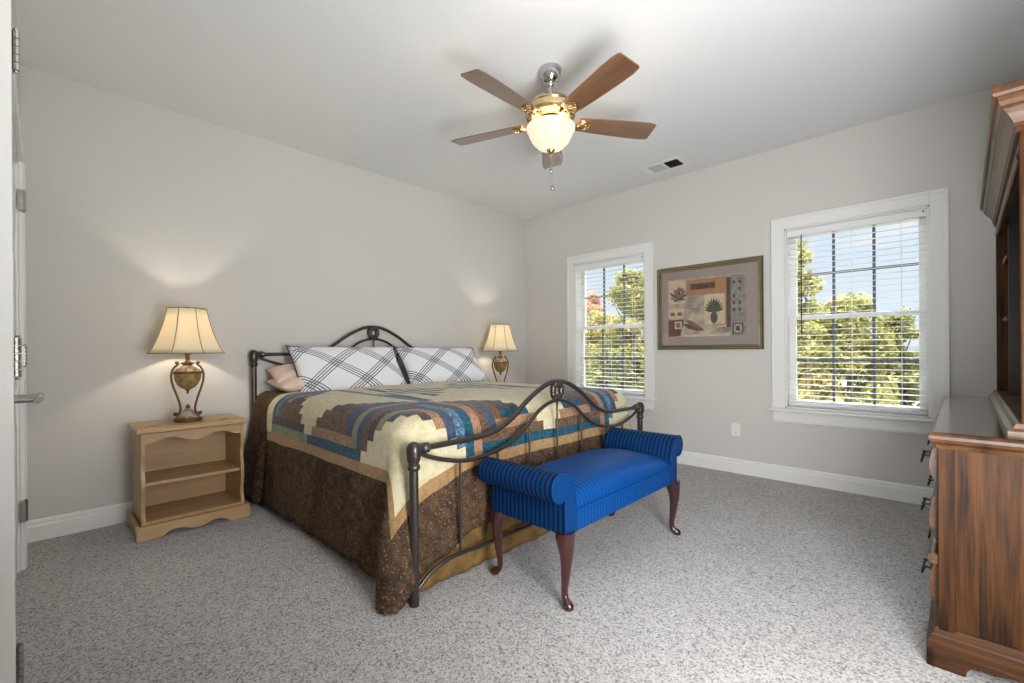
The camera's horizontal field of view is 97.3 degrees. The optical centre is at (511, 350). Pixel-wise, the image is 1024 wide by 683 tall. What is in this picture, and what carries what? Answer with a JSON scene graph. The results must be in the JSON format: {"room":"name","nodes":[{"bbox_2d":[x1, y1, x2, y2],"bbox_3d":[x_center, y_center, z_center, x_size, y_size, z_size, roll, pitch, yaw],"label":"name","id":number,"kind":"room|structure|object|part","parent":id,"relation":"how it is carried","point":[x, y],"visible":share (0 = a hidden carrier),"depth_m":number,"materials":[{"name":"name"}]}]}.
{"room":"bedroom","nodes":[
{"label":"bedroom","id":0,"kind":"room"},
{"bbox_2d":[11,0,20,549],"bbox_3d":[-1.310,-0.278,1.028,4.630,2.740,0.160,0,0,44],"label":"wall","id":1,"kind":"structure","parent":0,"point":[13,7],"depth_m":2.20,"materials":[{"name":"grey paint"}]},
{"bbox_2d":[0,0,27,682],"bbox_3d":[-1.911,0.027,1.634,1.832,2.140,0.196,0,0,44],"label":"door","id":2,"kind":"structure","parent":1,"relation":"attached to","point":[9,103],"depth_m":1.06,"materials":[{"name":"white paint"}]},
{"bbox_2d":[12,154,43,581],"bbox_3d":[-2.161,0.080,1.989,0.848,2.013,0.133,0,0,44],"label":"door","id":3,"kind":"structure","parent":1,"relation":"in","point":[21,194],"depth_m":2.13,"materials":[{"name":"white paint"}]},
{"bbox_3d":[-2.178,0.080,1.941,0.806,2.013,0.041,0,0,44],"label":"panel","id":4,"kind":"part","parent":3,"relation":"part of","materials":[{"name":"white paint"}]},
{"bbox_3d":[-1.923,0.182,1.784,0.148,0.063,0.098,0,0,44],"label":"handle","id":5,"kind":"part","parent":3,"relation":"part of","materials":[{"name":"silver metal"}]},
{"bbox_2d":[12,27,43,682],"bbox_3d":[-1.548,0.076,1.398,0.848,2.013,0.133,0,0,44],"label":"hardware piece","id":6,"kind":"structure","parent":1,"relation":"in","point":[15,34],"depth_m":1.14,"materials":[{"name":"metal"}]},
{"bbox_3d":[-1.761,0.181,1.628,0.148,0.063,0.098,0,0,44],"label":"handle","id":7,"kind":"part","parent":6,"relation":"part of","materials":[{"name":"silver metal"}]},
{"bbox_2d":[20,65,525,520],"bbox_3d":[-1.376,-0.277,4.182,0.160,2.740,4.612,0,0,44],"label":"wall","id":8,"kind":"structure","parent":0,"point":[136,210],"depth_m":3.18,"materials":[{"name":"grey paint"}]},
{"bbox_2d":[27,501,132,542],"bbox_3d":[-1.304,1.030,4.121,0.015,0.124,4.292,0,0,44],"label":"baseboard","id":9,"kind":"structure","parent":8,"relation":"attached to","point":[84,520],"depth_m":2.73,"materials":[{"name":"white paint"}]},
{"bbox_2d":[15,463,1019,682],"bbox_3d":[0.244,1.182,2.632,4.630,0.200,4.612,0,0,44],"label":"floor","id":10,"kind":"structure","parent":0,"point":[764,580],"depth_m":1.93,"materials":[{"name":"grey carpet"}]},
{"bbox_2d":[127,414,249,542],"bbox_3d":[-2.087,0.773,2.921,0.415,0.650,0.584,0,0,44],"label":"nightstand","id":11,"kind":"object","parent":10,"relation":"on","point":[181,470],"visible":1,"depth_m":2.94,"materials":[{"name":"brown wood"}]},
{"bbox_3d":[-2.275,0.783,2.746,0.377,0.592,0.018,0,0,44],"label":"panel","id":12,"kind":"part","parent":11,"relation":"part of","materials":[{"name":"brown wood"}]},
{"bbox_3d":[-2.230,0.763,3.058,0.010,0.552,0.494,0,0,44],"label":"panel","id":13,"kind":"part","parent":11,"relation":"part of","materials":[{"name":"brown wood"}]},
{"bbox_2d":[147,307,224,422],"bbox_3d":[-2.112,0.085,2.933,0.412,0.743,0.413,0,0,-36],"label":"table lamp","id":14,"kind":"object","parent":11,"relation":"on","point":[187,331],"visible":1,"depth_m":2.86,"materials":[{"name":"beige fabric"}]},
{"bbox_3d":[-2.161,0.246,2.896,0.061,0.357,0.018,0,0,-36],"label":"scroll arm","id":15,"kind":"part","parent":14,"relation":"part of","materials":[{"name":"brown metal"}]},
{"bbox_3d":[-2.113,-0.127,2.933,0.405,0.289,0.405,0,0,-36],"label":"lamp shade","id":16,"kind":"part","parent":14,"relation":"part of","materials":[{"name":"white fabric"}]},
{"bbox_3d":[-2.113,-0.128,2.933,0.412,0.295,0.413,0,0,-36],"label":"braid trim","id":17,"kind":"part","parent":14,"relation":"part of","materials":[{"name":"beige fabric"}]},
{"bbox_2d":[181,354,193,364],"bbox_3d":[-2.112,0.037,2.933,0.072,0.111,0.072,0,0,-36],"label":"socket","id":18,"kind":"object","parent":14,"relation":"attached to","point":[187,361],"depth_m":2.92,"materials":[{"name":"brown metal"}]},
{"bbox_3d":[-2.061,0.246,2.969,0.061,0.357,0.018,0,0,-36],"label":"scroll arm","id":19,"kind":"part","parent":14,"relation":"part of","materials":[{"name":"brown metal"}]},
{"bbox_2d":[145,460,239,486],"bbox_3d":[-2.105,0.790,2.938,0.335,0.020,0.494,0,0,44],"label":"shelf","id":20,"kind":"object","parent":11,"relation":"attached to","point":[164,474],"depth_m":2.93,"materials":[{"name":"brown wood"}]},
{"bbox_3d":[-1.972,0.517,2.808,0.016,0.064,0.494,0,0,44],"label":"rail","id":21,"kind":"part","parent":11,"relation":"part of","materials":[{"name":"brown wood"}]},
{"bbox_2d":[145,491,240,525],"bbox_3d":[-2.096,1.013,2.931,0.355,0.020,0.494,0,0,44],"label":"shelf","id":22,"kind":"object","parent":11,"relation":"attached to","point":[164,510],"depth_m":2.92,"materials":[{"name":"brown wood"}]},
{"bbox_3d":[-1.920,0.781,3.115,0.377,0.592,0.018,0,0,44],"label":"panel","id":23,"kind":"part","parent":11,"relation":"part of","materials":[{"name":"brown wood"}]},
{"bbox_2d":[249,325,643,607],"bbox_3d":[-0.494,0.426,3.360,2.167,1.321,2.031,0,0,44],"label":"bed","id":24,"kind":"object","parent":10,"relation":"on","point":[415,451],"visible":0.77,"depth_m":2.32,"materials":[{"name":"brown metal"}]},
{"bbox_3d":[-1.934,0.594,3.380,0.039,1.005,0.039,0,0,44],"label":"post","id":25,"kind":"part","parent":24,"relation":"part of","materials":[{"name":"brown metal"}]},
{"bbox_3d":[-1.255,-0.048,4.090,0.027,0.362,1.970,0,0,44],"label":"headboard","id":26,"kind":"part","parent":24,"relation":"part of","materials":[{"name":"brown metal"}]},
{"bbox_2d":[271,508,548,597],"bbox_3d":[-0.489,0.957,3.343,1.970,0.250,2.103,0,0,44],"label":"bed skirt","id":27,"kind":"object","parent":24,"relation":"hanging from","point":[461,564],"visible":0.06,"depth_m":2.29,"materials":[{"name":"brown fabric"}]},
{"bbox_3d":[-0.416,0.786,1.920,0.039,0.600,0.039,0,0,44],"label":"post","id":28,"kind":"part","parent":24,"relation":"part of","materials":[{"name":"brown metal"}]},
{"bbox_3d":[0.266,0.600,2.630,0.027,0.868,1.970,0,0,44],"label":"footboard","id":29,"kind":"part","parent":24,"relation":"part of","materials":[{"name":"brown metal"}]},
{"bbox_3d":[0.950,0.777,3.339,0.039,0.600,0.039,0,0,44],"label":"post","id":30,"kind":"part","parent":24,"relation":"part of","materials":[{"name":"brown metal"}]},
{"bbox_3d":[-0.510,0.721,3.377,1.955,0.207,1.850,0,0,44],"label":"box spring","id":31,"kind":"object","parent":24,"relation":"on","visible":0},
{"bbox_3d":[-0.512,0.469,3.377,1.955,0.294,1.890,0,0,44],"label":"mattress","id":32,"kind":"object","parent":31,"relation":"on","visible":0},
{"bbox_2d":[243,381,631,614],"bbox_3d":[-0.492,0.679,3.359,2.146,0.800,2.265,0,0,44],"label":"quilt","id":33,"kind":"object","parent":32,"relation":"on","point":[334,463],"visible":0.72,"depth_m":2.36,"materials":[{"name":"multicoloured fabric"}]},
{"bbox_2d":[266,364,295,382],"bbox_3d":[-1.521,0.184,3.618,0.760,0.183,0.286,0,0,-44],"label":"bed pillow","id":34,"kind":"object","parent":33,"relation":"on","point":[281,372],"visible":0.2,"depth_m":3.37,"materials":[{"name":"fabric"}]},
{"bbox_2d":[265,375,303,391],"bbox_3d":[-1.484,0.244,3.569,0.379,0.175,0.760,0,0,44],"label":"bed pillow","id":35,"kind":"object","parent":33,"relation":"on","point":[291,384],"visible":0.19,"depth_m":3.26,"materials":[{"name":"fabric"}]},
{"bbox_2d":[285,345,407,391],"bbox_3d":[-1.297,0.144,3.648,0.913,0.375,0.302,0,0,-44],"label":"pillow sham","id":36,"kind":"object","parent":33,"relation":"on","point":[320,368],"visible":0.78,"depth_m":3.53,"materials":[{"name":"white fabric"}]},
{"bbox_2d":[394,347,488,383],"bbox_3d":[-0.651,0.144,4.335,0.917,0.372,0.312,0,0,-43],"label":"pillow sham","id":37,"kind":"object","parent":33,"relation":"on","point":[421,365],"visible":0.85,"depth_m":4.20,"materials":[{"name":"white fabric"}]},
{"bbox_2d":[478,427,682,611],"bbox_3d":[0.441,0.794,2.420,0.486,0.579,1.260,0,0,44],"label":"upholstered bench","id":38,"kind":"object","parent":10,"relation":"on","point":[563,496],"visible":1,"depth_m":2.14,"materials":[{"name":"blue fabric"}]},
{"bbox_3d":[-0.065,0.927,2.186,0.080,0.319,0.077,0,0,44],"label":"leg","id":39,"kind":"part","parent":38,"relation":"part of","materials":[{"name":"brown wood"}]},
{"bbox_3d":[0.057,0.644,2.036,0.452,0.267,0.168,0,0,44],"label":"arm","id":40,"kind":"part","parent":38,"relation":"part of"},
{"bbox_3d":[0.226,0.925,1.906,0.085,0.320,0.084,0,0,44],"label":"leg","id":41,"kind":"part","parent":38,"relation":"part of","materials":[{"name":"brown wood"}]},
{"bbox_2d":[536,448,669,507],"bbox_3d":[0.435,0.632,2.425,0.443,0.112,0.916,0,0,44],"label":"seat cushion","id":42,"kind":"object","parent":38,"relation":"on","point":[598,476],"depth_m":2.30,"materials":[{"name":"blue fabric"}]},
{"bbox_3d":[0.435,0.732,2.425,0.447,0.086,0.926,0,0,44],"label":"seat rail","id":43,"kind":"part","parent":38,"relation":"part of","materials":[{"name":"blue fabric"}]},
{"bbox_3d":[0.809,0.639,2.817,0.452,0.267,0.168,0,0,44],"label":"arm","id":44,"kind":"part","parent":38,"relation":"part of"},
{"bbox_3d":[0.947,0.920,2.655,0.085,0.320,0.084,0,0,44],"label":"leg","id":45,"kind":"part","parent":38,"relation":"part of","materials":[{"name":"brown wood"}]},
{"bbox_2d":[920,395,1023,682],"bbox_3d":[2.162,0.669,1.956,1.680,0.800,0.515,0,0,-45],"label":"dresser","id":46,"kind":"object","parent":10,"relation":"on","point":[975,554],"visible":1,"depth_m":1.48,"materials":[{"name":"brown wood"}]},
{"bbox_3d":[1.563,0.579,1.701,0.110,0.053,0.033,0,0,-45],"label":"handle","id":47,"kind":"part","parent":46,"relation":"part of","materials":[{"name":"grey metal"}]},
{"bbox_3d":[1.562,0.397,1.701,0.110,0.053,0.033,0,0,-45],"label":"handle","id":48,"kind":"part","parent":46,"relation":"part of","materials":[{"name":"grey metal"}]},
{"bbox_3d":[1.565,0.813,1.701,0.110,0.053,0.033,0,0,-45],"label":"handle","id":49,"kind":"part","parent":46,"relation":"part of","materials":[{"name":"grey metal"}]},
{"bbox_3d":[1.866,0.577,2.003,0.110,0.053,0.033,0,0,-45],"label":"handle","id":50,"kind":"part","parent":46,"relation":"part of","materials":[{"name":"grey metal"}]},
{"bbox_3d":[2.012,0.708,2.107,1.600,0.035,0.035,0,0,-45],"label":"waist moulding","id":51,"kind":"part","parent":46,"relation":"part of","materials":[{"name":"brown wood"}]},
{"bbox_3d":[1.734,0.398,1.832,0.764,0.128,0.027,0,0,-45],"label":"drawer","id":52,"kind":"part","parent":46,"relation":"part of","materials":[{"name":"brown wood"}]},
{"bbox_3d":[1.737,0.814,1.832,0.764,0.160,0.027,0,0,-45],"label":"drawer","id":53,"kind":"part","parent":46,"relation":"part of","materials":[{"name":"brown wood"}]},
{"bbox_3d":[1.735,0.580,1.832,0.764,0.160,0.027,0,0,-45],"label":"drawer","id":54,"kind":"part","parent":46,"relation":"part of","materials":[{"name":"brown wood"}]},
{"bbox_3d":[2.168,0.970,1.952,1.636,0.074,0.478,0,0,-45],"label":"moulding","id":55,"kind":"part","parent":46,"relation":"part of","materials":[{"name":"brown wood"}]},
{"bbox_2d":[980,78,1023,437],"bbox_3d":[2.200,-0.283,1.894,1.665,1.102,0.293,0,0,-45],"label":"hutch","id":56,"kind":"object","parent":46,"relation":"on","point":[1002,191],"visible":1,"depth_m":2.00,"materials":[{"name":"brown wood"}]},
{"bbox_3d":[2.197,-0.761,1.894,1.665,0.145,0.293,0,0,-45],"label":"crown moulding","id":57,"kind":"part","parent":56,"relation":"part of","materials":[{"name":"brown wood"}]},
{"bbox_3d":[2.760,-0.243,2.409,0.024,0.924,0.233,0,0,-45],"label":"panel","id":58,"kind":"part","parent":56,"relation":"part of","materials":[{"name":"brown wood"}]},
{"bbox_2d":[1002,253,1007,264],"bbox_3d":[2.646,-0.480,2.289,0.305,0.020,0.199,0,0,-45],"label":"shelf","id":59,"kind":"object","parent":56,"relation":"attached to","point":[1004,259],"depth_m":2.37,"materials":[{"name":"brown wood"}]},
{"bbox_3d":[2.214,0.245,1.883,1.569,0.046,0.263,0,0,-45],"label":"moulding","id":60,"kind":"part","parent":56,"relation":"part of","materials":[{"name":"brown wood"}]},
{"bbox_3d":[1.682,-0.236,1.336,0.024,0.924,0.233,0,0,-45],"label":"panel","id":61,"kind":"part","parent":56,"relation":"part of","materials":[{"name":"brown wood"}]},
{"bbox_3d":[-0.108,0.759,4.976,0.415,0.650,0.584,0,0,44],"label":"nightstand","id":62,"kind":"object","parent":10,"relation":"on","visible":0},
{"bbox_2d":[482,324,518,381],"bbox_3d":[-0.128,0.071,4.928,0.412,0.743,0.413,0,0,-1],"label":"table lamp","id":63,"kind":"object","parent":62,"relation":"on","point":[500,338],"visible":0.84,"depth_m":4.82,"materials":[{"name":"beige fabric"}]},
{"bbox_3d":[-0.189,0.233,4.926,0.061,0.357,0.018,0,0,-1],"label":"scroll arm","id":64,"kind":"part","parent":63,"relation":"part of","materials":[{"name":"brown metal"}]},
{"bbox_3d":[-0.130,-0.141,4.928,0.405,0.289,0.405,0,0,-1],"label":"lamp shade","id":65,"kind":"part","parent":63,"relation":"part of","materials":[{"name":"white fabric"}]},
{"bbox_3d":[-0.130,-0.142,4.928,0.413,0.295,0.413,0,0,-1],"label":"braid trim","id":66,"kind":"part","parent":63,"relation":"part of","materials":[{"name":"beige fabric"}]},
{"bbox_3d":[-0.065,0.232,4.929,0.061,0.357,0.018,0,0,-1],"label":"scroll arm","id":67,"kind":"part","parent":63,"relation":"part of","materials":[{"name":"brown metal"}]},
{"bbox_2d":[15,0,1023,218],"bbox_3d":[0.171,-1.758,1.683,5.870,0.200,6.052,0,0,44],"label":"ceiling","id":68,"kind":"structure","parent":0,"point":[374,86],"depth_m":2.64,"materials":[{"name":"white paint"}]},
{"bbox_2d":[451,52,655,190],"bbox_3d":[0.203,-1.300,2.624,1.270,0.715,1.218,0,0,44],"label":"ceiling fan","id":69,"kind":"object","parent":68,"relation":"hanging from","point":[550,115],"visible":1,"depth_m":2.55,"materials":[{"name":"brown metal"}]},
{"bbox_3d":[-0.142,-1.347,2.822,0.490,0.007,0.148,0,12,24],"label":"fan blade","id":70,"kind":"part","parent":69,"relation":"part of","materials":[{"name":"brown wood"}]},
{"bbox_3d":[-0.045,-1.348,2.356,0.148,0.007,0.490,16,11,41],"label":"fan blade","id":71,"kind":"part","parent":69,"relation":"part of","materials":[{"name":"brown wood"}]},
{"bbox_3d":[0.228,-1.250,2.656,0.288,0.140,0.288,0,0,44],"label":"lamp shade","id":72,"kind":"part","parent":69,"relation":"part of","materials":[{"name":"white glass"}]},
{"bbox_3d":[0.271,-1.350,3.058,0.148,0.007,0.490,-12,-1,6],"label":"fan blade","id":73,"kind":"part","parent":69,"relation":"part of","materials":[{"name":"brown wood"}]},
{"bbox_3d":[0.429,-1.351,2.304,0.148,0.007,0.490,13,-7,-29],"label":"fan blade","id":74,"kind":"part","parent":69,"relation":"part of","materials":[{"name":"brown wood"}]},
{"bbox_3d":[0.624,-1.352,2.739,0.490,0.007,0.148,0,-12,-12],"label":"fan blade","id":75,"kind":"part","parent":69,"relation":"part of","materials":[{"name":"brown wood"}]},
{"bbox_2d":[640,155,691,175],"bbox_3d":[1.381,-1.663,4.056,0.380,0.006,0.240,0,0,44],"label":"ceiling vent","id":76,"kind":"object","parent":68,"relation":"in","point":[678,161],"visible":1,"depth_m":4.05,"materials":[{"name":"white metal"}]},
{"bbox_2d":[525,88,996,487],"bbox_3d":[1.778,-0.299,4.235,4.630,2.740,0.160,0,0,44],"label":"wall","id":77,"kind":"structure","parent":0,"point":[725,211],"depth_m":3.76,"materials":[{"name":"grey paint"}]},
{"bbox_2d":[566,242,656,409],"bbox_3d":[1.064,-0.243,4.878,1.106,1.670,0.205,0,0,44],"label":"window","id":78,"kind":"structure","parent":77,"relation":"in","point":[575,314],"depth_m":4.87,"materials":[{"name":"white paint"}]},
{"bbox_2d":[576,255,644,393],"bbox_3d":[1.055,-0.263,4.868,0.842,1.418,0.065,0,0,44],"label":"window blind","id":79,"kind":"object","parent":78,"relation":"attached to","point":[640,257],"visible":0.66,"depth_m":4.85,"materials":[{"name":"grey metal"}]},
{"bbox_3d":[1.059,-0.249,4.872,0.572,1.370,0.053,0,0,44],"label":"ladder cord","id":80,"kind":"part","parent":79,"relation":"part of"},
{"bbox_3d":[1.064,0.438,4.872,0.832,0.016,0.050,0,0,44],"label":"rail","id":81,"kind":"part","parent":79,"relation":"part of","materials":[{"name":"white plastic"}]},
{"bbox_3d":[1.119,-0.610,4.937,0.846,0.725,0.030,0,0,44],"label":"sash","id":82,"kind":"part","parent":78,"relation":"part of","materials":[{"name":"white paint"}]},
{"bbox_3d":[1.103,0.093,4.916,0.846,0.741,0.030,0,0,44],"label":"sash","id":83,"kind":"part","parent":78,"relation":"part of","materials":[{"name":"white paint"}]},
{"bbox_2d":[584,328,643,388],"bbox_3d":[1.103,0.084,4.916,0.750,0.650,0.017,0,0,44],"label":"grille","id":84,"kind":"object","parent":78,"relation":"attached to","point":[623,363],"depth_m":4.99,"materials":[{"name":"wood"}]},
{"bbox_2d":[585,264,643,325],"bbox_3d":[1.119,-0.609,4.938,0.750,0.655,0.017,0,0,44],"label":"grille","id":85,"kind":"object","parent":78,"relation":"attached to","point":[624,304],"depth_m":5.01,"materials":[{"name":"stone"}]},
{"bbox_3d":[1.017,0.487,4.824,1.106,0.022,0.055,0,0,44],"label":"sill","id":86,"kind":"part","parent":78,"relation":"part of","materials":[{"name":"white paint"}]},
{"bbox_2d":[657,255,763,349],"bbox_3d":[1.772,-0.404,4.108,0.936,0.785,0.029,0,0,44],"label":"framed picture","id":87,"kind":"object","parent":77,"relation":"attached to","point":[720,304],"visible":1,"depth_m":4.07,"materials":[{"name":"brown metal"}]},
{"bbox_2d":[668,272,745,336],"bbox_3d":[1.765,-0.404,4.121,0.696,0.545,0.003,0,0,44],"label":"art print","id":88,"kind":"object","parent":87,"relation":"attached to","point":[709,304],"depth_m":4.10,"materials":[{"name":"multicoloured paper"}]},
{"bbox_2d":[731,423,740,436],"bbox_3d":[1.961,0.692,3.947,0.074,0.112,0.009,0,0,44],"label":"wall outlet","id":89,"kind":"object","parent":77,"relation":"attached to","point":[735,426],"visible":1,"depth_m":3.94,"materials":[{"name":"white paint"}]},
{"bbox_2d":[677,450,933,505],"bbox_3d":[1.726,1.010,4.172,4.310,0.124,0.015,0,0,44],"label":"baseboard","id":90,"kind":"structure","parent":77,"relation":"attached to","point":[907,493],"depth_m":3.54,"materials":[{"name":"white paint"}]},
{"bbox_2d":[768,187,949,434],"bbox_3d":[2.580,-0.253,3.418,1.106,1.670,0.205,0,0,44],"label":"window","id":91,"kind":"structure","parent":77,"relation":"in","point":[936,280],"depth_m":3.31,"materials":[{"name":"white paint"}]},
{"bbox_3d":[2.533,0.477,3.364,1.106,0.022,0.055,0,0,44],"label":"sill","id":92,"kind":"part","parent":91,"relation":"part of","materials":[{"name":"white paint"}]},
{"bbox_2d":[787,208,926,413],"bbox_3d":[2.568,-0.273,3.405,0.842,1.418,0.075,0,0,44],"label":"window blind","id":93,"kind":"object","parent":91,"relation":"attached to","point":[919,212],"visible":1,"depth_m":3.39,"materials":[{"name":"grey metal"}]},
{"bbox_3d":[2.575,-0.259,3.412,0.572,1.370,0.053,0,0,44],"label":"ladder cord","id":94,"kind":"part","parent":93,"relation":"part of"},
{"bbox_3d":[2.580,0.428,3.412,0.832,0.016,0.050,0,0,44],"label":"rail","id":95,"kind":"part","parent":93,"relation":"part of","materials":[{"name":"white plastic"}]},
{"bbox_2d":[797,225,918,313],"bbox_3d":[2.636,-0.619,3.478,0.750,0.655,0.017,0,0,44],"label":"grille","id":96,"kind":"object","parent":91,"relation":"attached to","point":[873,228],"depth_m":3.47,"materials":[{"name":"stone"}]},
{"bbox_2d":[797,317,918,403],"bbox_3d":[2.620,0.073,3.456,0.750,0.650,0.017,0,0,44],"label":"grille","id":97,"kind":"object","parent":91,"relation":"attached to","point":[874,360],"depth_m":3.47,"materials":[{"name":"wood"}]},
{"bbox_3d":[2.635,-0.620,3.477,0.846,0.725,0.030,0,0,44],"label":"sash","id":98,"kind":"part","parent":91,"relation":"part of","materials":[{"name":"white paint"}]},
{"bbox_3d":[2.619,0.083,3.455,0.846,0.741,0.030,0,0,44],"label":"sash","id":99,"kind":"part","parent":91,"relation":"part of","materials":[{"name":"white paint"}]},
{"label":"outside","id":100,"kind":"structure","parent":0,"visible":0},
{"bbox_2d":[838,381,860,401],"bbox_3d":[21.179,3.587,27.463,80.000,0.100,59.500,0,0,44],"label":"ground","id":101,"kind":"structure","parent":100,"point":[844,382],"depth_m":47.31,"materials":[{"name":"white"}]},
{"bbox_2d":[585,359,600,385],"bbox_3d":[2.026,1.883,14.478,2.143,3.572,2.029,0,0,0],"label":"tree","id":102,"kind":"object","parent":101,"relation":"on","point":[586,362],"visible":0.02,"depth_m":14.12,"materials":[{"name":"green plant"}]},
{"bbox_2d":[585,291,602,359],"bbox_3d":[3.248,0.622,17.973,1.090,6.079,1.100,0,0,44],"label":"maple tree","id":103,"kind":"object","parent":101,"relation":"on","point":[595,302],"visible":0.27,"depth_m":17.79,"materials":[{"name":"red plant"}]},
{"bbox_2d":[585,309,618,363],"bbox_3d":[3.107,1.086,16.063,2.460,5.152,2.554,0,0,33],"label":"tree","id":104,"kind":"object","parent":101,"relation":"on","point":[591,321],"visible":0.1,"depth_m":15.85,"materials":[{"name":"green plant"}]},
{"bbox_2d":[585,347,636,388],"bbox_3d":[2.817,1.767,13.158,2.223,3.794,2.132,0,0,44],"label":"tree","id":105,"kind":"object","parent":101,"relation":"on","point":[617,371],"visible":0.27,"depth_m":12.78,"materials":[{"name":"green plant"}]},
{"bbox_2d":[595,269,643,389],"bbox_3d":[3.992,0.489,14.501,2.442,6.335,2.387,0,0,-19],"label":"broadleaf tree","id":106,"kind":"object","parent":101,"relation":"on","point":[629,345],"visible":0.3,"depth_m":14.33,"materials":[{"name":"green plant"}]},
{"bbox_2d":[638,353,643,389],"bbox_3d":[4.727,1.538,12.640,2.644,4.226,2.605,0,0,39],"label":"tree","id":107,"kind":"object","parent":101,"relation":"on","point":[643,353],"visible":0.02,"depth_m":12.88,"materials":[{"name":"green plant"}]},
{"bbox_2d":[797,239,842,388],"bbox_3d":[6.230,0.533,10.092,1.878,6.215,1.988,0,0,-43],"label":"conifer tree","id":108,"kind":"object","parent":101,"relation":"on","point":[817,323],"visible":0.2,"depth_m":9.61,"materials":[{"name":"green plant"}]},
{"bbox_2d":[797,373,843,401],"bbox_3d":[6.363,2.045,9.407,1.589,3.189,1.562,0,0,44],"label":"tree","id":109,"kind":"object","parent":101,"relation":"on","point":[813,382],"visible":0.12,"depth_m":9.26,"materials":[{"name":"green plant"}]},
{"bbox_2d":[797,328,855,399],"bbox_3d":[8.910,1.360,14.135,3.234,4.524,3.569,0,0,44],"label":"tree","id":110,"kind":"object","parent":101,"relation":"on","point":[801,375],"visible":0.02,"depth_m":13.51,"materials":[{"name":"green plant"}]},
{"bbox_2d":[815,292,901,404],"bbox_3d":[8.107,1.109,10.756,2.182,5.038,2.156,0,0,-33],"label":"round tree","id":111,"kind":"object","parent":101,"relation":"on","point":[863,338],"visible":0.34,"depth_m":10.42,"materials":[{"name":"green plant"}]},
{"bbox_2d":[859,306,919,406],"bbox_3d":[9.352,1.260,10.986,1.566,4.717,1.565,0,0,44],"label":"tree","id":112,"kind":"object","parent":101,"relation":"on","point":[907,332],"visible":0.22,"depth_m":10.78,"materials":[{"name":"green plant"}]}
]}

